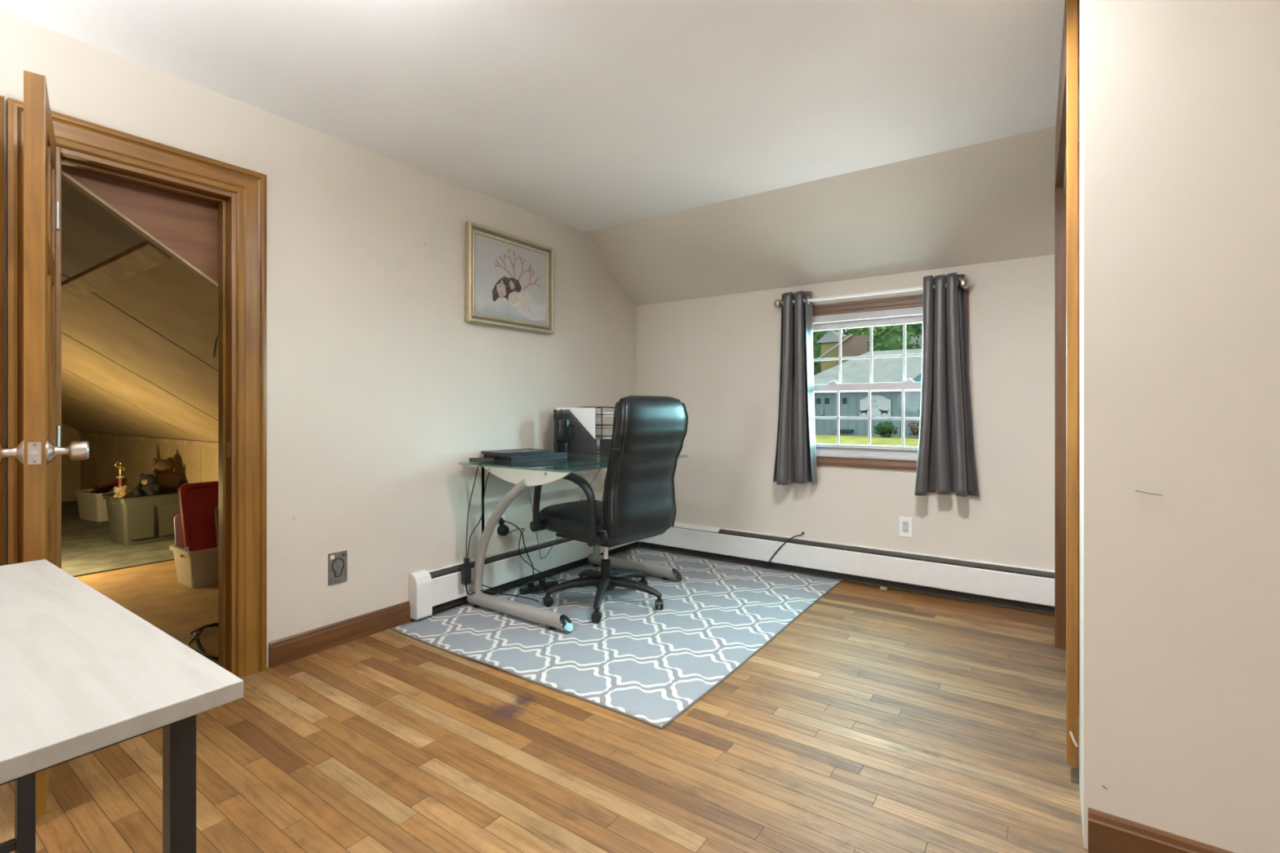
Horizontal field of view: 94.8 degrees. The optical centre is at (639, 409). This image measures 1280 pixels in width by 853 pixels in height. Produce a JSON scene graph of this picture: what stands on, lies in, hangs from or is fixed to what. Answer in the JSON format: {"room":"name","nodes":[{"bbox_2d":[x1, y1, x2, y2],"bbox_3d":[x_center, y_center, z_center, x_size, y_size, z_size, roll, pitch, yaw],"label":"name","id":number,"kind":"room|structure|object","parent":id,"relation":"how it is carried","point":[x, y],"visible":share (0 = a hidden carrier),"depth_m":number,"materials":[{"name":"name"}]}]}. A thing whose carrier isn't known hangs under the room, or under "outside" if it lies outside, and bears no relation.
{"room":"home office","nodes":[
{"label":"home office","id":0,"kind":"room"},
{"bbox_2d":[61,422,80,502],"bbox_3d":[-9.119,-0.650,6.704,0.050,4.000,4.103,0,0,35],"label":"wall","id":1,"kind":"structure","parent":0,"point":[70,469],"depth_m":8.25,"materials":[{"name":"brown wood"}]},
{"bbox_2d":[61,500,175,577],"bbox_3d":[-7.009,1.319,5.245,5.080,0.062,4.033,0,0,35],"label":"floor","id":2,"kind":"structure","parent":0,"point":[87,548],"depth_m":5.40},
{"bbox_2d":[74,487,133,521],"bbox_3d":[-6.346,1.123,6.959,0.592,0.330,0.360,0,0,27],"label":"storage bin","id":3,"kind":"object","parent":2,"relation":"on","point":[91,506],"visible":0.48,"depth_m":6.78,"materials":[{"name":"beige plastic"}]},
{"bbox_2d":[89,480,118,493],"bbox_3d":[-6.272,0.929,6.865,0.316,0.186,0.201,0,0,25],"label":"box","id":4,"kind":"object","parent":3,"relation":"in","point":[104,488],"visible":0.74,"depth_m":6.82,"materials":[{"name":"red"}]},
{"bbox_2d":[102,488,180,546],"bbox_3d":[-4.904,1.058,5.845,0.592,0.460,0.572,0,0,35],"label":"storage tote","id":5,"kind":"object","parent":2,"relation":"on","point":[133,520],"visible":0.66,"depth_m":5.64,"materials":[{"name":"grey plastic"}]},
{"bbox_2d":[114,461,127,493],"bbox_3d":[-5.177,0.671,5.856,0.090,0.313,0.087,0,0,35],"label":"trophy","id":6,"kind":"object","parent":5,"relation":"on","point":[120,467],"visible":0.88,"depth_m":5.84,"materials":[{"name":"metal"}]},
{"bbox_2d":[113,484,129,497],"bbox_3d":[-4.890,0.773,5.559,0.114,0.113,0.106,0,0,15],"label":"stuffed cub","id":7,"kind":"object","parent":5,"relation":"on","point":[122,492],"visible":1,"depth_m":5.54,"materials":[{"name":"beige"}]},
{"bbox_2d":[132,472,160,495],"bbox_3d":[-4.774,0.723,5.710,0.216,0.214,0.201,0,0,-15],"label":"teddy bear","id":8,"kind":"object","parent":5,"relation":"on","point":[148,485],"visible":1,"depth_m":5.67},
{"bbox_2d":[136,457,180,491],"bbox_3d":[-4.846,0.657,5.960,0.321,0.342,0.344,0,0,15],"label":"teddy bear","id":9,"kind":"object","parent":5,"relation":"on","point":[168,480],"visible":0.84,"depth_m":5.89},
{"bbox_2d":[61,177,218,442],"bbox_3d":[-5.647,-1.064,4.304,8.392,2.796,4.053,0,0,35],"label":"ceiling","id":10,"kind":"structure","parent":0,"point":[140,329],"depth_m":3.49,"materials":[{"name":"beige wood"}]},
{"bbox_2d":[213,334,218,357],"bbox_3d":[-2.137,-0.393,3.017,0.061,0.193,0.944,0,0,-38],"label":"wire","id":11,"kind":"object","parent":10,"relation":"hanging from","point":[218,335],"visible":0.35,"depth_m":3.19,"materials":[{"name":"black"}]},
{"bbox_2d":[61,164,218,284],"bbox_3d":[-2.193,-1.113,1.901,0.020,2.975,4.120,0,0,35],"label":"wall","id":12,"kind":"structure","parent":0,"point":[188,226],"depth_m":2.34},
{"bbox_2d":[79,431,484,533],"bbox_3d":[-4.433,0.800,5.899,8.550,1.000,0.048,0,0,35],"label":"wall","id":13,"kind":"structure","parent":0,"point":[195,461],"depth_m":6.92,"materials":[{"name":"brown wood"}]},
{"bbox_2d":[0,10,635,667],"bbox_3d":[-2.202,-0.150,1.737,0.121,2.500,7.600,0,0,35],"label":"wall","id":14,"kind":"structure","parent":0,"point":[380,383],"depth_m":2.90,"materials":[{"name":"beige paint"}]},
{"bbox_2d":[0,95,4,565],"bbox_3d":[-2.345,0.054,1.510,0.146,2.091,0.957,0,0,35],"label":"trim","id":15,"kind":"structure","parent":14,"relation":"attached to","point":[2,98],"depth_m":1.86,"materials":[{"name":"brown wood"}]},
{"bbox_2d":[0,70,88,817],"bbox_3d":[-1.780,0.095,1.750,0.209,1.960,0.573,0,0,-43],"label":"door","id":16,"kind":"structure","parent":14,"relation":"in","point":[38,451],"depth_m":1.55,"materials":[{"name":"brown wood"}]},
{"bbox_2d":[6,97,266,677],"bbox_3d":[-1.854,0.062,2.220,0.156,2.106,0.752,0,0,35],"label":"trim","id":17,"kind":"structure","parent":14,"relation":"attached to","point":[240,193],"depth_m":2.41,"materials":[{"name":"brown wood"}]},
{"bbox_2d":[61,169,218,291],"bbox_3d":[-1.867,-0.614,2.388,0.043,0.596,0.850,0,0,35],"label":"trim","id":18,"kind":"structure","parent":14,"relation":"attached to","point":[64,176],"depth_m":2.27,"materials":[{"name":"brown wood"}]},
{"bbox_2d":[328,550,346,585],"bbox_3d":[-1.412,0.740,2.751,0.011,0.146,0.088,0,0,35],"label":"outlet plate","id":19,"kind":"object","parent":14,"relation":"attached to","point":[337,562],"visible":1,"depth_m":2.75,"materials":[{"name":"black"}]},
{"bbox_2d":[268,600,410,667],"bbox_3d":[-1.387,1.048,2.780,0.018,0.105,0.667,0,0,35],"label":"baseboard","id":20,"kind":"structure","parent":14,"relation":"attached to","point":[282,651],"depth_m":2.73,"materials":[{"name":"brown wood"}]},
{"bbox_2d":[494,514,504,536],"bbox_3d":[-0.848,0.700,3.560,0.006,0.120,0.074,0,0,35],"label":"wall outlet","id":21,"kind":"object","parent":14,"relation":"attached to","point":[503,515],"visible":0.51,"depth_m":3.54,"materials":[{"name":"white plastic"}]},
{"bbox_2d":[497,521,509,536],"bbox_3d":[-0.824,0.718,3.550,0.046,0.091,0.065,0,0,35],"label":"plug adapter","id":22,"kind":"object","parent":21,"relation":"attached to","point":[503,530],"visible":0.95,"depth_m":3.53,"materials":[{"name":"black plastic"}]},
{"bbox_2d":[503,520,533,586],"bbox_3d":[-0.727,0.869,3.564,0.187,0.409,0.053,0,0,-38],"label":"power cable","id":23,"kind":"object","parent":22,"relation":"hanging from","point":[504,520],"visible":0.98,"depth_m":3.60,"materials":[{"name":"black plastic"}]},
{"bbox_2d":[466,221,554,333],"bbox_3d":[-0.777,-0.783,3.615,0.036,0.564,0.690,0,0,35],"label":"framed picture","id":24,"kind":"object","parent":14,"relation":"attached to","point":[510,278],"visible":1,"depth_m":3.59,"materials":[{"name":"beige wood"}]},
{"bbox_2d":[408,537,638,620],"bbox_3d":[-0.590,0.969,3.867,0.076,0.237,2.032,0,0,35],"label":"baseboard heater","id":25,"kind":"object","parent":14,"relation":"attached to","point":[437,589],"visible":0.73,"depth_m":3.49,"materials":[{"name":"white metal"}]},
{"bbox_2d":[0,0,1065,232],"bbox_3d":[-0.560,-1.320,0.141,4.600,0.100,6.868,0,0,35],"label":"ceiling","id":26,"kind":"structure","parent":0,"point":[585,116],"depth_m":2.26,"materials":[{"name":"white paint"}]},
{"bbox_2d":[0,546,1088,852],"bbox_3d":[-1.756,1.225,1.459,7.870,0.250,7.543,0,0,35],"label":"floor","id":27,"kind":"structure","parent":0,"point":[891,720],"depth_m":1.87,"materials":[{"name":"brown wood"}]},
{"bbox_2d":[0,559,243,852],"bbox_3d":[-1.178,0.735,0.885,1.135,0.730,0.598,0,0,35],"label":"table","id":28,"kind":"object","parent":27,"relation":"on","point":[82,673],"visible":1,"depth_m":0.81,"materials":[{"name":"laminate"}]},
{"bbox_2d":[169,543,218,587],"bbox_3d":[-3.220,1.162,4.580,0.420,0.275,0.632,0,0,35],"label":"storage bin","id":29,"kind":"object","parent":27,"relation":"on","point":[200,568],"visible":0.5,"depth_m":4.31,"materials":[{"name":"beige plastic"}]},
{"bbox_2d":[173,514,184,549],"bbox_3d":[-3.355,0.989,4.668,0.065,0.382,0.549,0,0,35],"label":"lid","id":30,"kind":"object","parent":29,"relation":"in","point":[179,540],"visible":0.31,"depth_m":4.46,"materials":[{"name":"red plastic"}]},
{"bbox_2d":[177,480,218,551],"bbox_3d":[-3.249,0.869,4.619,0.200,0.610,0.584,0,0,35],"label":"lid","id":31,"kind":"object","parent":29,"relation":"in","point":[198,501],"visible":0.28,"depth_m":4.49,"materials":[{"name":"red plastic"}]},
{"bbox_2d":[214,506,218,547],"bbox_3d":[-3.102,0.959,4.638,0.093,0.442,0.420,0,0,35],"label":"lid","id":32,"kind":"object","parent":29,"relation":"in","point":[217,507],"visible":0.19,"depth_m":4.47,"materials":[{"name":"beige"}]},
{"bbox_2d":[187,622,218,658],"bbox_3d":[-2.234,1.270,3.262,0.740,0.012,0.408,0,0,35],"label":"power cable","id":33,"kind":"object","parent":27,"relation":"on","point":[217,623],"visible":0.27,"depth_m":3.18,"materials":[{"name":"black plastic"}]},
{"bbox_2d":[189,623,218,660],"bbox_3d":[-2.228,1.280,3.273,0.804,0.012,0.393,0,0,35],"label":"power cable","id":34,"kind":"object","parent":27,"relation":"on","point":[196,639],"visible":0.25,"depth_m":3.25,"materials":[{"name":"black plastic"}]},
{"bbox_2d":[196,624,218,656],"bbox_3d":[-2.225,1.290,3.265,0.859,0.012,0.344,0,0,35],"label":"power cable","id":35,"kind":"object","parent":27,"relation":"on","point":[202,630],"visible":0.2,"depth_m":3.23,"materials":[{"name":"black plastic"}]},
{"bbox_2d":[390,546,842,728],"bbox_3d":[0.025,1.065,3.352,1.621,0.070,2.150,0,0,35],"label":"area rug","id":36,"kind":"object","parent":27,"relation":"on","point":[641,662],"depth_m":2.89,"materials":[{"name":"grey fabric"}]},
{"bbox_2d":[471,581,524,595],"bbox_3d":[-0.759,1.016,3.386,0.097,0.138,0.444,0,0,38],"label":"power cable","id":37,"kind":"object","parent":36,"relation":"on","point":[471,581],"visible":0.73,"depth_m":3.28,"materials":[{"name":"black plastic"}]},
{"bbox_2d":[465,587,539,601],"bbox_3d":[-0.768,1.032,3.291,0.400,0.116,0.042,0,0,-17],"label":"power cable","id":38,"kind":"object","parent":36,"relation":"on","point":[468,593],"visible":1,"depth_m":3.29,"materials":[{"name":"black plastic"}]},
{"bbox_2d":[507,528,558,582],"bbox_3d":[-0.641,0.906,3.602,0.315,0.361,0.099,0,0,-3],"label":"power cable","id":39,"kind":"object","parent":36,"relation":"on","point":[521,528],"visible":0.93,"depth_m":3.60,"materials":[{"name":"black plastic"}]},
{"bbox_2d":[524,585,542,594],"bbox_3d":[-0.634,1.070,3.496,0.113,0.030,0.088,0,0,-27],"label":"power cable","id":40,"kind":"object","parent":36,"relation":"on","point":[534,585],"visible":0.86,"depth_m":3.46,"materials":[{"name":"black plastic"}]},
{"bbox_2d":[529,583,550,593],"bbox_3d":[-0.594,1.070,3.523,0.133,0.030,0.121,0,0,-12],"label":"power cable","id":41,"kind":"object","parent":36,"relation":"on","point":[539,584],"visible":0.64,"depth_m":3.47,"materials":[{"name":"black plastic"}]},
{"bbox_2d":[458,450,688,631],"bbox_3d":[-0.325,0.690,3.460,0.808,0.804,1.225,0,0,35],"label":"glass desk","id":42,"kind":"object","parent":36,"relation":"on","point":[526,473],"visible":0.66,"depth_m":3.13,"materials":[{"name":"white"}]},
{"bbox_2d":[461,557,471,587],"bbox_3d":[-0.952,0.892,3.219,0.041,0.161,0.044,0,0,-43],"label":"power adapter","id":43,"kind":"object","parent":42,"relation":"attached to","point":[466,567],"visible":1,"depth_m":3.21,"materials":[{"name":"black plastic"}]},
{"bbox_2d":[463,557,469,565],"bbox_3d":[-0.950,0.831,3.220,0.024,0.038,0.028,0,0,-43],"label":"power adapter","id":44,"kind":"object","parent":43,"relation":"attached to","point":[466,560],"depth_m":3.21,"materials":[{"name":"black plastic"}]},
{"bbox_2d":[466,466,479,556],"bbox_3d":[-0.921,0.554,3.228,0.075,0.509,0.021,0,0,5],"label":"power cable","id":45,"kind":"object","parent":42,"relation":"hanging from","point":[477,466],"visible":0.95,"depth_m":3.23,"materials":[{"name":"black plastic"}]},
{"bbox_2d":[466,471,489,556],"bbox_3d":[-0.884,0.554,3.248,0.136,0.509,0.022,0,0,-16],"label":"power cable","id":46,"kind":"object","parent":42,"relation":"hanging from","point":[489,472],"visible":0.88,"depth_m":3.25,"materials":[{"name":"black plastic"}]},
{"bbox_2d":[468,457,493,462],"bbox_3d":[-0.891,0.281,3.304,0.120,0.015,0.070,0,0,-35],"label":"notebook","id":47,"kind":"object","parent":42,"relation":"on","point":[483,459],"visible":1,"depth_m":3.29,"materials":[{"name":"black paper"}]},
{"bbox_2d":[484,452,567,462],"bbox_3d":[-0.670,0.274,3.472,0.271,0.028,0.400,0,0,43],"label":"ring binder","id":48,"kind":"object","parent":42,"relation":"on","point":[556,455],"visible":0.71,"depth_m":3.35,"materials":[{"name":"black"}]},
{"bbox_2d":[480,448,554,456],"bbox_3d":[-0.721,0.250,3.466,0.246,0.018,0.350,0,0,45],"label":"laptop","id":49,"kind":"object","parent":48,"relation":"on","point":[526,451],"visible":1,"depth_m":3.40,"materials":[{"name":"black"}]},
{"bbox_2d":[553,408,576,454],"bbox_3d":[-0.486,0.143,3.728,0.110,0.290,0.139,0,0,-37],"label":"tumbler","id":50,"kind":"object","parent":42,"relation":"on","point":[562,425],"visible":0.92,"depth_m":3.70,"materials":[{"name":"black plastic"}]},
{"bbox_2d":[553,409,596,453],"bbox_3d":[-0.425,0.143,3.874,0.277,0.288,0.091,0,0,0],"label":"magazine file","id":51,"kind":"object","parent":42,"relation":"on","point":[556,413],"visible":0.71,"depth_m":3.83,"materials":[{"name":"black metal"}]},
{"bbox_2d":[555,407,595,452],"bbox_3d":[-0.422,0.136,3.866,0.255,0.295,0.010,0,0,0],"label":"paper stack","id":52,"kind":"object","parent":51,"relation":"in","point":[585,415],"visible":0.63,"depth_m":3.86,"materials":[{"name":"white"}]},
{"bbox_2d":[582,406,616,450],"bbox_3d":[-0.298,0.133,4.067,0.247,0.305,0.158,0,0,35],"label":"tray","id":53,"kind":"object","parent":42,"relation":"on","point":[601,407],"visible":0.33,"depth_m":3.97,"materials":[{"name":"black metal"}]},
{"bbox_2d":[595,435,611,439],"bbox_3d":[-0.297,0.192,4.066,0.220,0.018,0.136,0,0,35],"label":"paper stack","id":54,"kind":"object","parent":53,"relation":"on","point":[596,437],"visible":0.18,"depth_m":3.98,"materials":[{"name":"white paper"}]},
{"bbox_2d":[595,412,613,417],"bbox_3d":[-0.297,0.035,4.066,0.220,0.033,0.136,0,0,35],"label":"paper stack","id":55,"kind":"object","parent":53,"relation":"on","point":[596,415],"visible":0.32,"depth_m":3.98,"materials":[{"name":"white paper"}]},
{"bbox_2d":[599,438,611,454],"bbox_3d":[-0.219,0.238,3.767,0.077,0.099,0.077,0,0,0],"label":"pencil cup","id":56,"kind":"object","parent":42,"relation":"on","point":[606,444],"visible":0.72,"depth_m":3.73,"materials":[{"name":"black metal"}]},
{"bbox_2d":[529,395,688,623],"bbox_3d":[-0.160,0.510,3.332,0.752,1.163,0.685,0,0,42],"label":"office chair","id":57,"kind":"object","parent":36,"relation":"on","point":[649,431],"visible":0.98,"depth_m":3.10,"materials":[{"name":"black leather"}]},
{"bbox_2d":[542,595,553,601],"bbox_3d":[-0.511,1.048,3.267,0.054,0.020,0.040,0,0,-23],"label":"hood","id":58,"kind":"object","parent":57,"relation":"attached to","point":[546,598],"depth_m":3.25,"materials":[{"name":"black plastic"}]},
{"bbox_2d":[591,610,602,617],"bbox_3d":[-0.222,1.048,3.017,0.054,0.020,0.040,0,0,5],"label":"hood","id":59,"kind":"object","parent":57,"relation":"attached to","point":[596,613],"depth_m":3.00,"materials":[{"name":"black plastic"}]},
{"bbox_2d":[655,599,662,604],"bbox_3d":[0.105,1.048,3.213,0.040,0.020,0.054,0,0,-2],"label":"hood","id":60,"kind":"object","parent":57,"relation":"attached to","point":[658,602],"depth_m":3.19,"materials":[{"name":"black plastic"}]},
{"bbox_2d":[880,586,887,590],"bbox_3d":[1.489,1.091,3.591,0.040,0.018,0.026,0,0,35],"label":"scrap","id":61,"kind":"object","parent":27,"relation":"on","point":[883,588],"visible":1,"depth_m":3.58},
{"bbox_2d":[585,126,1056,306],"bbox_3d":[1.297,-1.104,3.491,3.800,0.572,0.752,0,0,35],"label":"ceiling","id":62,"kind":"structure","parent":0,"point":[993,201],"depth_m":3.43,"materials":[{"name":"beige paint"}]},
{"bbox_2d":[635,254,1054,614],"bbox_3d":[1.470,0.050,3.756,3.820,2.100,0.120,0,0,35],"label":"wall","id":63,"kind":"structure","parent":0,"point":[719,356],"depth_m":3.71,"materials":[{"name":"beige paint"}]},
{"bbox_2d":[638,521,1054,613],"bbox_3d":[1.127,0.976,3.884,2.735,0.223,0.064,0,0,35],"label":"baseboard heater","id":64,"kind":"object","parent":63,"relation":"attached to","point":[1004,584],"visible":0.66,"depth_m":3.63,"materials":[{"name":"white metal"}]},
{"bbox_2d":[812,306,922,460],"bbox_3d":[1.469,-0.156,3.746,0.980,0.928,0.127,0,0,35],"label":"window","id":65,"kind":"structure","parent":63,"relation":"in","point":[904,316],"depth_m":3.74,"materials":[{"name":"grey plastic"}]},
{"bbox_2d":[773,278,969,307],"bbox_3d":[1.396,-0.712,3.663,1.161,0.060,0.118,0,0,35],"label":"curtain rod","id":66,"kind":"object","parent":63,"relation":"attached to","point":[963,283],"visible":0.82,"depth_m":3.60,"materials":[{"name":"white metal"}]},
{"bbox_2d":[773,290,817,485],"bbox_3d":[1.016,-0.141,3.893,0.297,1.274,0.156,0,0,30],"label":"curtain","id":67,"kind":"object","parent":66,"relation":"hanging from","point":[796,433],"visible":1,"depth_m":3.86,"materials":[{"name":"grey fabric"}]},
{"bbox_2d":[914,272,978,497],"bbox_3d":[1.759,-0.141,3.374,0.324,1.274,0.152,0,0,33],"label":"curtain","id":68,"kind":"object","parent":66,"relation":"hanging from","point":[946,462],"visible":1,"depth_m":3.36,"materials":[{"name":"grey fabric"}]},
{"bbox_2d":[808,289,968,470],"bbox_3d":[1.434,-0.160,3.695,1.110,1.050,0.022,0,0,35],"label":"trim","id":69,"kind":"structure","parent":63,"relation":"attached to","point":[913,300],"depth_m":3.67,"materials":[{"name":"brown wood"}]},
{"bbox_2d":[898,516,912,537],"bbox_3d":[1.615,0.714,3.576,0.074,0.120,0.009,0,0,35],"label":"outlet","id":70,"kind":"object","parent":63,"relation":"attached to","point":[905,524],"visible":1,"depth_m":3.57,"materials":[{"name":"white plastic"}]},
{"bbox_2d":[902,520,908,533],"bbox_3d":[1.614,0.714,3.574,0.034,0.068,0.003,0,0,35],"label":"receptacle","id":71,"kind":"object","parent":70,"relation":"attached to","point":[905,523],"depth_m":3.57,"materials":[{"name":"white plastic"}]},
{"bbox_2d":[1078,0,1083,834],"bbox_3d":[1.738,-0.150,2.276,0.104,2.500,1.998,0,0,35],"label":"wall","id":72,"kind":"structure","parent":0,"point":[1081,2],"depth_m":1.61,"materials":[{"name":"beige paint"}]},
{"bbox_2d":[1054,0,1079,767],"bbox_3d":[1.680,-0.085,2.206,0.198,2.370,1.278,0,0,35],"label":"trim","id":73,"kind":"structure","parent":72,"relation":"attached to","point":[1067,144],"depth_m":1.73,"materials":[{"name":"brown wood"}]},
{"bbox_2d":[1083,0,1279,852],"bbox_3d":[1.811,-0.150,0.994,1.694,2.500,0.016,0,0,35],"label":"wall","id":74,"kind":"structure","parent":0,"point":[1181,98],"depth_m":1.37,"materials":[{"name":"beige paint"}]},
{"bbox_2d":[1088,807,1235,852],"bbox_3d":[1.765,1.048,1.009,1.586,0.105,0.018,0,0,35],"label":"baseboard","id":75,"kind":"structure","parent":74,"relation":"attached to","point":[1108,833],"depth_m":1.41,"materials":[{"name":"brown wood"}]},
{"label":"outside","id":76,"kind":"structure","parent":0,"visible":0},
{"bbox_2d":[815,434,919,446],"bbox_3d":[26.159,1.660,50.853,110.000,0.680,104.400,0,0,35],"label":"lawn","id":77,"kind":"structure","parent":76,"point":[820,438],"depth_m":25.14,"materials":[{"name":"green plant"}]},
{"bbox_2d":[813,330,829,375],"bbox_3d":[19.540,-4.522,64.257,5.940,11.693,6.083,0,0,35],"label":"tree","id":78,"kind":"object","parent":77,"relation":"on","point":[816,347],"visible":0.06,"depth_m":62.41,"materials":[{"name":"green plant"}]},
{"bbox_2d":[813,328,846,335],"bbox_3d":[26.195,-6.678,84.129,11.459,16.004,12.676,0,0,35],"label":"tree","id":79,"kind":"object","parent":77,"relation":"on","point":[837,331],"visible":0.02,"depth_m":81.52,"materials":[{"name":"green plant"}]},
{"bbox_2d":[815,329,876,372],"bbox_3d":[19.174,-2.830,53.430,4.400,8.300,6.990,0,0,35],"label":"house","id":80,"kind":"structure","parent":77,"relation":"on","point":[852,345],"depth_m":51.04,"materials":[{"name":"beige"}]},
{"bbox_2d":[841,327,869,336],"bbox_3d":[30.392,-7.128,78.741,9.900,16.903,10.081,0,0,35],"label":"tree","id":81,"kind":"object","parent":77,"relation":"on","point":[854,331],"visible":0.03,"depth_m":77.01,"materials":[{"name":"green plant"}]},
{"bbox_2d":[813,348,922,436],"bbox_3d":[15.895,-0.990,31.487,13.440,4.620,9.900,0,0,35],"label":"house","id":82,"kind":"structure","parent":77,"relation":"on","point":[885,370],"depth_m":30.29,"materials":[{"name":"grey"}]},
{"bbox_2d":[816,398,820,404],"bbox_3d":[9.427,-0.450,31.054,0.220,0.300,0.030,0,0,35],"label":"vent","id":83,"kind":"object","parent":82,"relation":"attached to","point":[818,400],"depth_m":31.04,"materials":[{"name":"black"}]},
{"bbox_2d":[824,398,829,404],"bbox_3d":[9.795,-0.450,30.796,0.220,0.300,0.030,0,0,35],"label":"vent","id":84,"kind":"object","parent":82,"relation":"attached to","point":[826,400],"depth_m":30.78,"materials":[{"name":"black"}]},
{"bbox_2d":[842,397,846,404],"bbox_3d":[10.533,-0.450,30.280,0.220,0.300,0.030,0,0,35],"label":"vent","id":85,"kind":"object","parent":82,"relation":"attached to","point":[844,399],"depth_m":30.27,"materials":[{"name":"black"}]},
{"bbox_2d":[859,395,891,416],"bbox_3d":[11.726,-0.185,29.360,1.510,1.050,0.048,0,0,35],"label":"sign","id":86,"kind":"object","parent":82,"relation":"attached to","point":[881,406],"visible":0.88,"depth_m":29.30,"materials":[{"name":"grey"}]},
{"bbox_2d":[911,373,921,382],"bbox_3d":[13.613,-1.515,27.836,1.350,0.430,1.300,0,0,35],"label":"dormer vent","id":87,"kind":"object","parent":82,"relation":"attached to","point":[917,379],"depth_m":27.48,"materials":[{"name":"white"}]},
{"bbox_2d":[857,324,901,338],"bbox_3d":[27.190,-5.269,65.037,6.323,13.186,6.923,0,0,35],"label":"tree","id":88,"kind":"object","parent":77,"relation":"on","point":[868,331],"visible":0.02,"depth_m":65.08,"materials":[{"name":"green plant"}]},
{"bbox_2d":[873,422,897,437],"bbox_3d":[11.640,0.971,27.831,1.097,0.822,1.178,0,0,35],"label":"bush","id":89,"kind":"object","parent":77,"relation":"on","point":[885,429],"visible":1,"depth_m":27.60,"materials":[{"name":"green plant"}]},
{"bbox_2d":[866,324,922,351],"bbox_3d":[17.743,-2.526,41.728,4.851,7.704,4.554,0,0,35],"label":"tree","id":90,"kind":"object","parent":77,"relation":"on","point":[890,338],"visible":0.2,"depth_m":40.84,"materials":[{"name":"green plant"}]},
{"bbox_2d":[898,323,922,336],"bbox_3d":[39.850,-7.945,87.810,11.530,18.536,12.809,0,0,35],"label":"tree","id":91,"kind":"object","parent":77,"relation":"on","point":[917,328],"visible":0.04,"depth_m":84.09,"materials":[{"name":"green plant"}]},
{"bbox_2d":[906,421,919,437],"bbox_3d":[12.879,0.929,26.800,1.290,0.899,1.228,0,0,-15],"label":"bush","id":92,"kind":"object","parent":77,"relation":"on","point":[914,428],"visible":0.39,"depth_m":26.75,"materials":[{"name":"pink plant"}]},
{"bbox_2d":[909,335,922,349],"bbox_3d":[27.419,-2.180,45.941,12.100,7.000,8.000,0,0,35],"label":"house","id":93,"kind":"structure","parent":77,"relation":"on","point":[913,339],"depth_m":45.34,"materials":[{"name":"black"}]},
{"bbox_3d":[1.093,0.828,3.941,0.016,0.016,0.007,0,0,35],"label":"bushing","id":94,"kind":"object","parent":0,"visible":0},
{"bbox_2d":[765,533,803,567],"bbox_3d":[0.971,0.953,3.963,0.250,0.258,0.043,0,0,21],"label":"power cable","id":95,"kind":"object","parent":94,"relation":"attached to","point":[785,542],"visible":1,"depth_m":3.95,"materials":[{"name":"black plastic"}]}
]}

